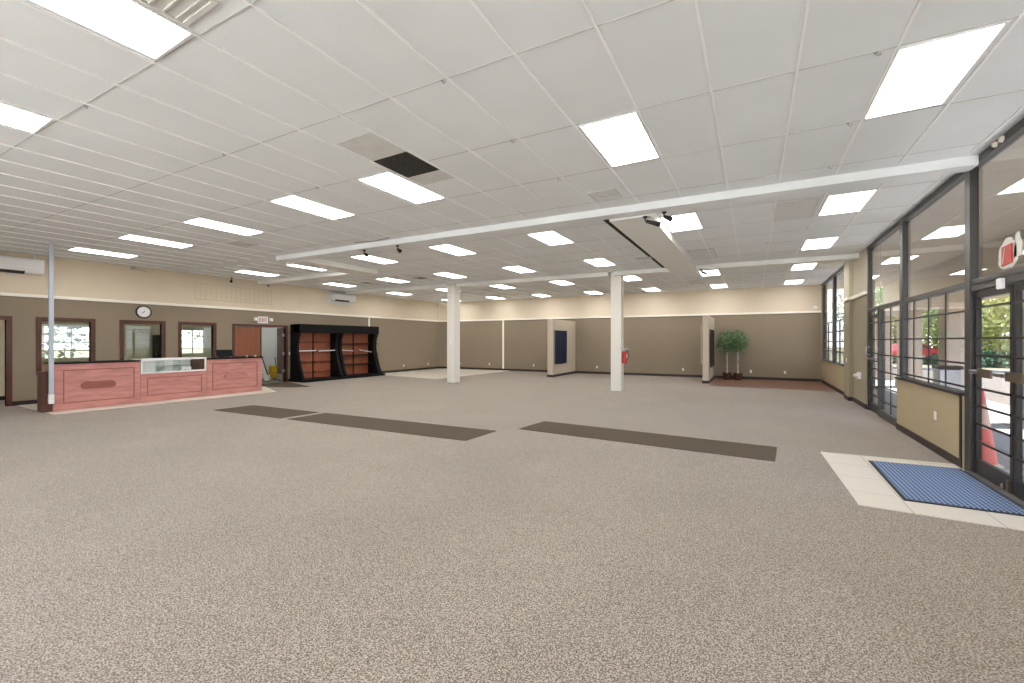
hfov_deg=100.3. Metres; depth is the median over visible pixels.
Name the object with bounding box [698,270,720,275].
recessed light
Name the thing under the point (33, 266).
air conditioner
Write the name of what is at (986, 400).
kerb
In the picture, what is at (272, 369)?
bucket
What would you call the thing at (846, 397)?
baseboard
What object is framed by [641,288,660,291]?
recessed light
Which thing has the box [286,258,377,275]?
trim
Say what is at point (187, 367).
display box
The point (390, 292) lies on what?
recessed light
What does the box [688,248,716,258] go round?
air vent
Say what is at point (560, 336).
curtain
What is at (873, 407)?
door
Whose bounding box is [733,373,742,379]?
basket
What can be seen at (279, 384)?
floor mat
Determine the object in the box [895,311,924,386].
stone column
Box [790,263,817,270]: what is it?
recessed light
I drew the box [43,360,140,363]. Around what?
countertop
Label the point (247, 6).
trim
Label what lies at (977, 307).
grille
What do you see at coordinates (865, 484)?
floor
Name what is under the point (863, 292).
trim
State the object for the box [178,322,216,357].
window
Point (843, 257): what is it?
trim
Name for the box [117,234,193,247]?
recessed light
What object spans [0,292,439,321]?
trim
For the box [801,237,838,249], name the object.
recessed light
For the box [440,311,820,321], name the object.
trim
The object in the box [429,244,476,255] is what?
recessed light
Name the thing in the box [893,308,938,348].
tree
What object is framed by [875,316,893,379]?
stone column
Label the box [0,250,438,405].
wall
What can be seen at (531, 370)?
baseboard
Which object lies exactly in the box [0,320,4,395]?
wall
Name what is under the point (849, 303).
wall
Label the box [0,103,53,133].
recessed light
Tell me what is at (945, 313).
window
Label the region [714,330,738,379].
potted tree
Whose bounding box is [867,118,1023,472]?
window frame
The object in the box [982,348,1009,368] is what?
hedge
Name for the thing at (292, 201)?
recessed light
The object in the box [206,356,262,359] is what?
countertop
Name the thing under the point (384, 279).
recessed light
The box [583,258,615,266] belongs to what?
recessed light
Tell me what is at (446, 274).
recessed light
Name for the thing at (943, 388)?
trim
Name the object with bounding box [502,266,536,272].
recessed light
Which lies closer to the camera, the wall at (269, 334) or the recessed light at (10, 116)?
the recessed light at (10, 116)
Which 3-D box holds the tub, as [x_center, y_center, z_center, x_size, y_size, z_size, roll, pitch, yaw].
[-10.186,1.450,18.422,0.430,0.320,0.400,0,0,29]
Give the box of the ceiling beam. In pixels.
[276,154,978,261]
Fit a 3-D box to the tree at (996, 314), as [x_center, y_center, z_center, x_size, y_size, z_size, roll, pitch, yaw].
[34.100,-2.133,28.974,6.595,8.178,6.474,0,0,-23]
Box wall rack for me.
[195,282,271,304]
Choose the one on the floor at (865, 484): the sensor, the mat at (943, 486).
the mat at (943, 486)
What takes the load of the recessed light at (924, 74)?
in the ceiling
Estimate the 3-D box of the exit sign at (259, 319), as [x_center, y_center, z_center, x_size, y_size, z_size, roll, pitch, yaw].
[-9.613,-0.800,16.500,0.120,0.260,0.710,0,0,29]
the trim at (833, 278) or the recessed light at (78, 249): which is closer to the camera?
the recessed light at (78, 249)
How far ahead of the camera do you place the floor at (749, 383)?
16.21 m
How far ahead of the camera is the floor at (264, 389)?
11.31 m
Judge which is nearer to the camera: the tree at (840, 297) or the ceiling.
the ceiling
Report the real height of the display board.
1.580 m
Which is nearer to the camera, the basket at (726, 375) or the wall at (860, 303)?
the wall at (860, 303)
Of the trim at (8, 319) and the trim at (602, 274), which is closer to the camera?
the trim at (8, 319)
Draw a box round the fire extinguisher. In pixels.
[622,348,628,362]
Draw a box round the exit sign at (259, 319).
[253,316,272,323]
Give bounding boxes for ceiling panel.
[773,197,819,221]
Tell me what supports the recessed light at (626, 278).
in the ceiling
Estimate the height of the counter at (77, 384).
1.142 m
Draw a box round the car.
[893,344,938,358]
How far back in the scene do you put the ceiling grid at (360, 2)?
5.26 m
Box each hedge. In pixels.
[893,353,938,364]
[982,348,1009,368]
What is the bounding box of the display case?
[131,357,205,373]
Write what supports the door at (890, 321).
in the wall
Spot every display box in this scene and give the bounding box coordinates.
[143,362,154,371]
[179,366,190,369]
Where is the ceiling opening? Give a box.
[370,150,443,178]
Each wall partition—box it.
[547,319,575,374]
[702,315,714,380]
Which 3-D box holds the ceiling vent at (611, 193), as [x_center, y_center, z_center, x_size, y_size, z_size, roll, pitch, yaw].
[1.442,-2.272,6.652,0.440,0.015,0.420,0,0,29]
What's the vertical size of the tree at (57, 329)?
6.248 m
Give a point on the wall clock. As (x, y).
(141, 311)
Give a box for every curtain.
[554,330,566,363]
[709,329,714,366]
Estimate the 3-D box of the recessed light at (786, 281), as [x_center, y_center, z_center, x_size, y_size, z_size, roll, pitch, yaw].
[10.930,-2.272,16.563,0.610,0.013,1.220,0,0,29]
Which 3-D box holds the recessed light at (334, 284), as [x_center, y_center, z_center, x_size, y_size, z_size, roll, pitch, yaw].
[-7.015,-2.272,17.416,0.610,0.013,1.220,0,0,29]
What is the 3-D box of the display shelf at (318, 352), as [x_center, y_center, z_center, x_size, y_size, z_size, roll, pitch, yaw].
[-7.611,0.495,19.044,1.000,2.350,4.300,0,0,29]
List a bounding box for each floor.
[0,371,1023,682]
[17,387,275,414]
[385,368,505,378]
[708,378,836,391]
[820,452,1023,530]
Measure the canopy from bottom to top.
1.480 m
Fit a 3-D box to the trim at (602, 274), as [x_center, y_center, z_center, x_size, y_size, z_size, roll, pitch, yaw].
[-2.207,-2.215,17.173,12.370,0.130,0.350,0,0,27]
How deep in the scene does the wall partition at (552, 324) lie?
20.42 m
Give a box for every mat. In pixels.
[216,405,318,418]
[262,382,309,386]
[288,413,494,440]
[519,421,776,461]
[868,460,1023,515]
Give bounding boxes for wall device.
[853,372,860,378]
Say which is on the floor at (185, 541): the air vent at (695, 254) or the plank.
the plank
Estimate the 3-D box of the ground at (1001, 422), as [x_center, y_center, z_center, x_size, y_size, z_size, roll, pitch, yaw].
[13.380,1.740,15.410,3.080,0.100,80.000,0,0,29]
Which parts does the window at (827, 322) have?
pane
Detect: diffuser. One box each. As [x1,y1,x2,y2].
[237,271,276,275]
[644,288,659,290]
[785,280,803,283]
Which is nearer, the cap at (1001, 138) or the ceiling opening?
the cap at (1001, 138)
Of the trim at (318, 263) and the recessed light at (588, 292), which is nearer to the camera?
the trim at (318, 263)
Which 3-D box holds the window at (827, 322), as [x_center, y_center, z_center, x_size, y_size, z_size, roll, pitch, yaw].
[11.847,-0.745,15.984,0.035,2.950,2.450,0,0,29]
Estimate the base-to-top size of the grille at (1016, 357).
1.684 m
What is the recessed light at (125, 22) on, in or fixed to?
in the ceiling
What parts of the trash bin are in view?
lid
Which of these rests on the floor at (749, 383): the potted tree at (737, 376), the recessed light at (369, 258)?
the potted tree at (737, 376)
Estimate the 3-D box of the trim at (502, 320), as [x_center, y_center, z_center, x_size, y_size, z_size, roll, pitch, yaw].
[-0.495,0.215,23.926,0.101,2.710,0.015,0,0,27]
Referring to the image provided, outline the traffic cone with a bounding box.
[982,390,1003,468]
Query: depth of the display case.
12.47 m
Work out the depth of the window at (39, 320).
11.61 m
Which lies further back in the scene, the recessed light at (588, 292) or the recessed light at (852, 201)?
the recessed light at (588, 292)
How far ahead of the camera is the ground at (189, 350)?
63.95 m
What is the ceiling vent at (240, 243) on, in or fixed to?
in the ceiling
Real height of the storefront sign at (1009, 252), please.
0.365 m
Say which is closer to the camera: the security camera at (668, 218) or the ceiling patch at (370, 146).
the ceiling patch at (370, 146)
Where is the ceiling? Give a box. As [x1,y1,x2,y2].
[0,0,1023,302]
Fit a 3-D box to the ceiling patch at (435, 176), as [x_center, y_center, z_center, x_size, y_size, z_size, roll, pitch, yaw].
[-1.116,-2.277,5.959,0.590,0.004,0.325,0,0,29]
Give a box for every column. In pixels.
[447,283,459,382]
[611,272,623,390]
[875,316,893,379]
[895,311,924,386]
[939,302,963,389]
[1023,290,1023,427]
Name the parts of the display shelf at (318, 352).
panel, panel, panel, panel, panel, panel, shelf, panel, panel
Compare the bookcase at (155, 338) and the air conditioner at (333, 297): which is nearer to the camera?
the bookcase at (155, 338)
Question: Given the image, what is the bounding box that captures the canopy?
[830,136,1023,315]
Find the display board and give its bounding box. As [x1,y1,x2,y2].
[701,325,701,363]
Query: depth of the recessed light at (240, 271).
14.43 m
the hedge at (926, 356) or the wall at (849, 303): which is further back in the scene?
the hedge at (926, 356)
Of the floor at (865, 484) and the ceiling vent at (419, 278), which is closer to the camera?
the floor at (865, 484)
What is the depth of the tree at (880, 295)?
51.43 m
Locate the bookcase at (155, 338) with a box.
[152,335,159,357]
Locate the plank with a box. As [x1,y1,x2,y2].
[262,364,268,380]
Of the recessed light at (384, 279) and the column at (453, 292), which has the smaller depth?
the recessed light at (384, 279)
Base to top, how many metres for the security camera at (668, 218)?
0.200 m
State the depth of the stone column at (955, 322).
11.70 m
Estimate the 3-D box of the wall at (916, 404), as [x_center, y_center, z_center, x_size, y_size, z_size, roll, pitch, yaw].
[6.657,1.195,6.804,0.150,0.950,2.920,0,0,29]
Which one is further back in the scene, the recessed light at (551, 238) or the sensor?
the recessed light at (551, 238)
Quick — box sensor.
[996,278,1004,288]
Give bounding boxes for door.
[232,324,287,381]
[866,314,877,413]
[968,284,1013,494]
[1005,282,1023,500]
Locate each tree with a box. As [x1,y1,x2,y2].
[42,327,88,357]
[60,327,88,353]
[186,331,202,346]
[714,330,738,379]
[726,329,749,379]
[830,287,922,340]
[875,287,933,343]
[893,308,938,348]
[922,300,1009,351]
[982,296,1009,353]
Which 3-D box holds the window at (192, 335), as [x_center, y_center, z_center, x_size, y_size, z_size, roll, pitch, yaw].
[-13.617,0.050,17.869,0.060,1.040,1.300,0,0,29]
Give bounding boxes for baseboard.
[12,366,439,405]
[440,366,820,381]
[547,371,575,376]
[702,376,714,383]
[821,379,866,408]
[896,423,958,466]
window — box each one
[36,317,95,374]
[42,325,88,359]
[119,320,165,359]
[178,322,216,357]
[182,329,203,353]
[823,281,831,359]
[834,319,843,363]
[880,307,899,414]
[905,293,963,390]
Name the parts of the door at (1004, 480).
push plate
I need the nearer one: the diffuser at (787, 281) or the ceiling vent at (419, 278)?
the ceiling vent at (419, 278)
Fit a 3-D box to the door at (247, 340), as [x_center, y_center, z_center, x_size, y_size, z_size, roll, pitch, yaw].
[-10.040,0.525,16.807,0.975,2.290,2.313,0,0,29]
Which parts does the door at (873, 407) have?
frame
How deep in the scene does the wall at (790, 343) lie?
20.17 m
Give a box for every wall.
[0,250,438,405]
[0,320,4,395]
[42,321,210,370]
[235,326,276,378]
[439,285,820,378]
[821,247,874,404]
[845,261,852,396]
[897,379,963,468]
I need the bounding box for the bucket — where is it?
[269,359,276,379]
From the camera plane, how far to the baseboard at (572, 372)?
20.38 m
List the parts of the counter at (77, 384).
moulding, moulding, moulding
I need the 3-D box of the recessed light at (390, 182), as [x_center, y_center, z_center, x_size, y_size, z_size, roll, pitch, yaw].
[-1.616,-2.272,6.406,0.610,0.013,1.220,0,0,29]
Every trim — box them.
[0,0,1022,302]
[0,0,1023,302]
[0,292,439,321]
[0,316,11,405]
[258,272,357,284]
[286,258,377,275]
[345,272,610,294]
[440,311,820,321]
[502,320,503,368]
[603,219,664,267]
[609,213,695,271]
[614,253,858,275]
[821,266,843,365]
[842,291,866,302]
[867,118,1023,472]
[894,377,963,467]
[964,470,1023,507]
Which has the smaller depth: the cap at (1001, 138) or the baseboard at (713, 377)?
the cap at (1001, 138)
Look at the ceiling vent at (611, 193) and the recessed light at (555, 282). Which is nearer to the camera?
the ceiling vent at (611, 193)
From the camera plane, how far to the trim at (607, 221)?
9.67 m
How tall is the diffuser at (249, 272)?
0.008 m
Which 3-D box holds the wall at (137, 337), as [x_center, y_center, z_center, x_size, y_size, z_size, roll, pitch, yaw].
[-14.528,0.270,16.259,0.100,2.800,6.000,0,0,29]
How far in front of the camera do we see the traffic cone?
5.75 m
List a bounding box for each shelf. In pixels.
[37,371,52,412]
[156,364,194,366]
[289,324,384,382]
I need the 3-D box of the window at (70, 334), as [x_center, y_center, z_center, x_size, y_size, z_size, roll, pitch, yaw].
[-15.328,0.060,14.845,0.060,1.140,1.950,0,0,29]
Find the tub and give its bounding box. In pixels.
[269,371,276,378]
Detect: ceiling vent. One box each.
[136,0,218,27]
[226,240,258,246]
[411,277,429,279]
[586,188,621,200]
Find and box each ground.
[45,348,202,357]
[830,347,1009,405]
[830,348,1009,370]
[875,378,1023,480]
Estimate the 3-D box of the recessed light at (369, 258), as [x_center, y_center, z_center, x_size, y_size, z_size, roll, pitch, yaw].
[-3.823,-2.272,11.948,0.610,0.013,1.220,0,0,29]
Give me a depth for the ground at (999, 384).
16.50 m
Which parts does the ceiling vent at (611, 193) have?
plate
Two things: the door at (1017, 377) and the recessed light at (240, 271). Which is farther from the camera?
the recessed light at (240, 271)
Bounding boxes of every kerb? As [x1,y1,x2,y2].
[893,367,1009,372]
[986,400,1009,407]
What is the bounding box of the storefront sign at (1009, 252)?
[998,231,1022,268]
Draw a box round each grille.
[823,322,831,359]
[869,322,877,397]
[974,302,1010,456]
[1013,300,1023,462]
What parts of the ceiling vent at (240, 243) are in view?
plate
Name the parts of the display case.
panel, panel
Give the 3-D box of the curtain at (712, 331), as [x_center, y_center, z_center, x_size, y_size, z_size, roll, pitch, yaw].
[8.259,0.315,17.617,0.073,1.534,1.880,0,0,29]
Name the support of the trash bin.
on the ground at (1001, 422)
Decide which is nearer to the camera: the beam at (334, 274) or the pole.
the pole
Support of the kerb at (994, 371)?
on the ground at (999, 384)
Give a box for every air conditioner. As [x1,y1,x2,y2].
[0,254,43,275]
[327,290,355,305]
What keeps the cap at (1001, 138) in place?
attached to the wall
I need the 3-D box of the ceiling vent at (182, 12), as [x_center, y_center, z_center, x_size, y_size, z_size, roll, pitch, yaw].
[-2.276,-2.272,2.781,0.450,0.015,0.450,0,0,29]
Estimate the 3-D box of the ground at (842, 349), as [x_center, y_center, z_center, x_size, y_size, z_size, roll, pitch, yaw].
[62.606,1.745,43.863,54.200,0.050,102.000,0,0,29]
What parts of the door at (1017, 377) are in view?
push plate, frame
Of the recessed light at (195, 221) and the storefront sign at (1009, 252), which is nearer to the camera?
the storefront sign at (1009, 252)
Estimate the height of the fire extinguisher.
0.505 m
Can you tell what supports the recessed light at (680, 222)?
in the ceiling
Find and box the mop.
[262,358,271,379]
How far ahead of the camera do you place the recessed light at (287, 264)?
13.25 m
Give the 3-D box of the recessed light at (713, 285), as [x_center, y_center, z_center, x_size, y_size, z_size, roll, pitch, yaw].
[8.613,-2.272,17.768,0.610,0.013,1.220,0,0,29]
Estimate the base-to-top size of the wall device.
0.180 m
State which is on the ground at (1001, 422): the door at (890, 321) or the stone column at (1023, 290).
the stone column at (1023, 290)
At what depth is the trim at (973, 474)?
4.77 m
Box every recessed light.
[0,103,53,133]
[28,0,194,60]
[68,247,137,257]
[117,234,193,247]
[183,218,263,235]
[234,270,278,276]
[269,195,353,219]
[287,264,324,270]
[324,283,354,286]
[350,255,396,263]
[357,171,445,203]
[378,278,410,282]
[390,292,412,294]
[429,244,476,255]
[434,272,465,277]
[492,285,513,288]
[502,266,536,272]
[527,231,573,245]
[531,294,549,296]
[550,281,572,284]
[578,110,659,166]
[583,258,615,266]
[585,291,603,293]
[624,276,642,280]
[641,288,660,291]
[660,212,702,231]
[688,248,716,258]
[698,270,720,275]
[710,284,727,287]
[784,279,804,284]
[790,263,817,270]
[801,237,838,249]
[818,189,877,215]
[863,20,1009,119]
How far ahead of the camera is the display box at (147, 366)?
11.70 m
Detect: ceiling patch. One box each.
[337,132,406,160]
[409,170,453,184]
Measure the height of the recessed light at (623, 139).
0.013 m
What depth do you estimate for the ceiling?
4.42 m
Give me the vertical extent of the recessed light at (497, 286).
0.013 m
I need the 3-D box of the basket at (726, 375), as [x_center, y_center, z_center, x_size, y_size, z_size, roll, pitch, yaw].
[9.230,1.519,18.331,0.360,0.290,0.360,0,0,29]
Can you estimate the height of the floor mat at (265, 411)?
0.008 m
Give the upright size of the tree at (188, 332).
6.360 m
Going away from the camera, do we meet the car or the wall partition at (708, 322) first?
the wall partition at (708, 322)
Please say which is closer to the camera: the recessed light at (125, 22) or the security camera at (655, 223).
the recessed light at (125, 22)
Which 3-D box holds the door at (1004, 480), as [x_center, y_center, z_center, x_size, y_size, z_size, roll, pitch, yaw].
[5.603,0.525,5.005,0.135,2.270,0.910,0,0,29]
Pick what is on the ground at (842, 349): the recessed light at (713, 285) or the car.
the car
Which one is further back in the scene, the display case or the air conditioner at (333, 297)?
the air conditioner at (333, 297)
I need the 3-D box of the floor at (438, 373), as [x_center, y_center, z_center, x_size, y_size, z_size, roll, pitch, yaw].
[-3.666,1.667,22.231,4.770,0.006,6.092,0,0,29]
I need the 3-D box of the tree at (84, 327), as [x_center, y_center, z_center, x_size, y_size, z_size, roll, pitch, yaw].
[-21.302,-1.991,23.297,5.118,7.537,5.305,0,0,1]
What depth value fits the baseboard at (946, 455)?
6.54 m
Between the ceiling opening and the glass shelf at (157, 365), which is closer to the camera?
the ceiling opening
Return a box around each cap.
[991,141,997,147]
[998,136,1004,142]
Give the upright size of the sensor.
0.120 m
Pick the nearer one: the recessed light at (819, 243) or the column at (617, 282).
the recessed light at (819, 243)
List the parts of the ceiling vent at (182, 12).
plate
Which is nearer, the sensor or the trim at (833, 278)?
the sensor
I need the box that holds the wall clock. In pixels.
[135,306,151,317]
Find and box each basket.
[722,372,731,379]
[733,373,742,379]
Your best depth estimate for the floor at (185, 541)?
3.38 m
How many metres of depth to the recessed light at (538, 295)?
21.45 m
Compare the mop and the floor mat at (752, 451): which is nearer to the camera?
the floor mat at (752, 451)
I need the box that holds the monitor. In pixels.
[216,350,232,357]
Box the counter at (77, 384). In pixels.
[37,356,262,412]
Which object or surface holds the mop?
on the floor at (185, 541)
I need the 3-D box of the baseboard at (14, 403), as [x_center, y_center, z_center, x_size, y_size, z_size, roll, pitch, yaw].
[-10.618,1.615,14.823,0.020,0.110,25.350,0,0,29]
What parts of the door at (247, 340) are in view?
kick plate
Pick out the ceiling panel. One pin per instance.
(798, 209)
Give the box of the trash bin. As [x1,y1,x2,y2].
[932,365,963,389]
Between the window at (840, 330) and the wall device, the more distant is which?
the window at (840, 330)
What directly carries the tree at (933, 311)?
on the ground at (842, 349)
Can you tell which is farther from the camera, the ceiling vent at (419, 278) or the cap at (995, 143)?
the ceiling vent at (419, 278)
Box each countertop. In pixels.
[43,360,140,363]
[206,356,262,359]
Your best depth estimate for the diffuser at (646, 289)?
18.94 m
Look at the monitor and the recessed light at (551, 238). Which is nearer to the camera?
the recessed light at (551, 238)
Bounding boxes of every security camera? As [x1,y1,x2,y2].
[643,216,660,226]
[662,211,672,221]
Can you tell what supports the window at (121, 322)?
in the wall at (413, 344)
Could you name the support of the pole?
attached to the ceiling
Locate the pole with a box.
[47,242,54,403]
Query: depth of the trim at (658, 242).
9.17 m
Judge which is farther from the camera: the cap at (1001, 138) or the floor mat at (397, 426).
the floor mat at (397, 426)
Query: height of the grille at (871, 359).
1.704 m

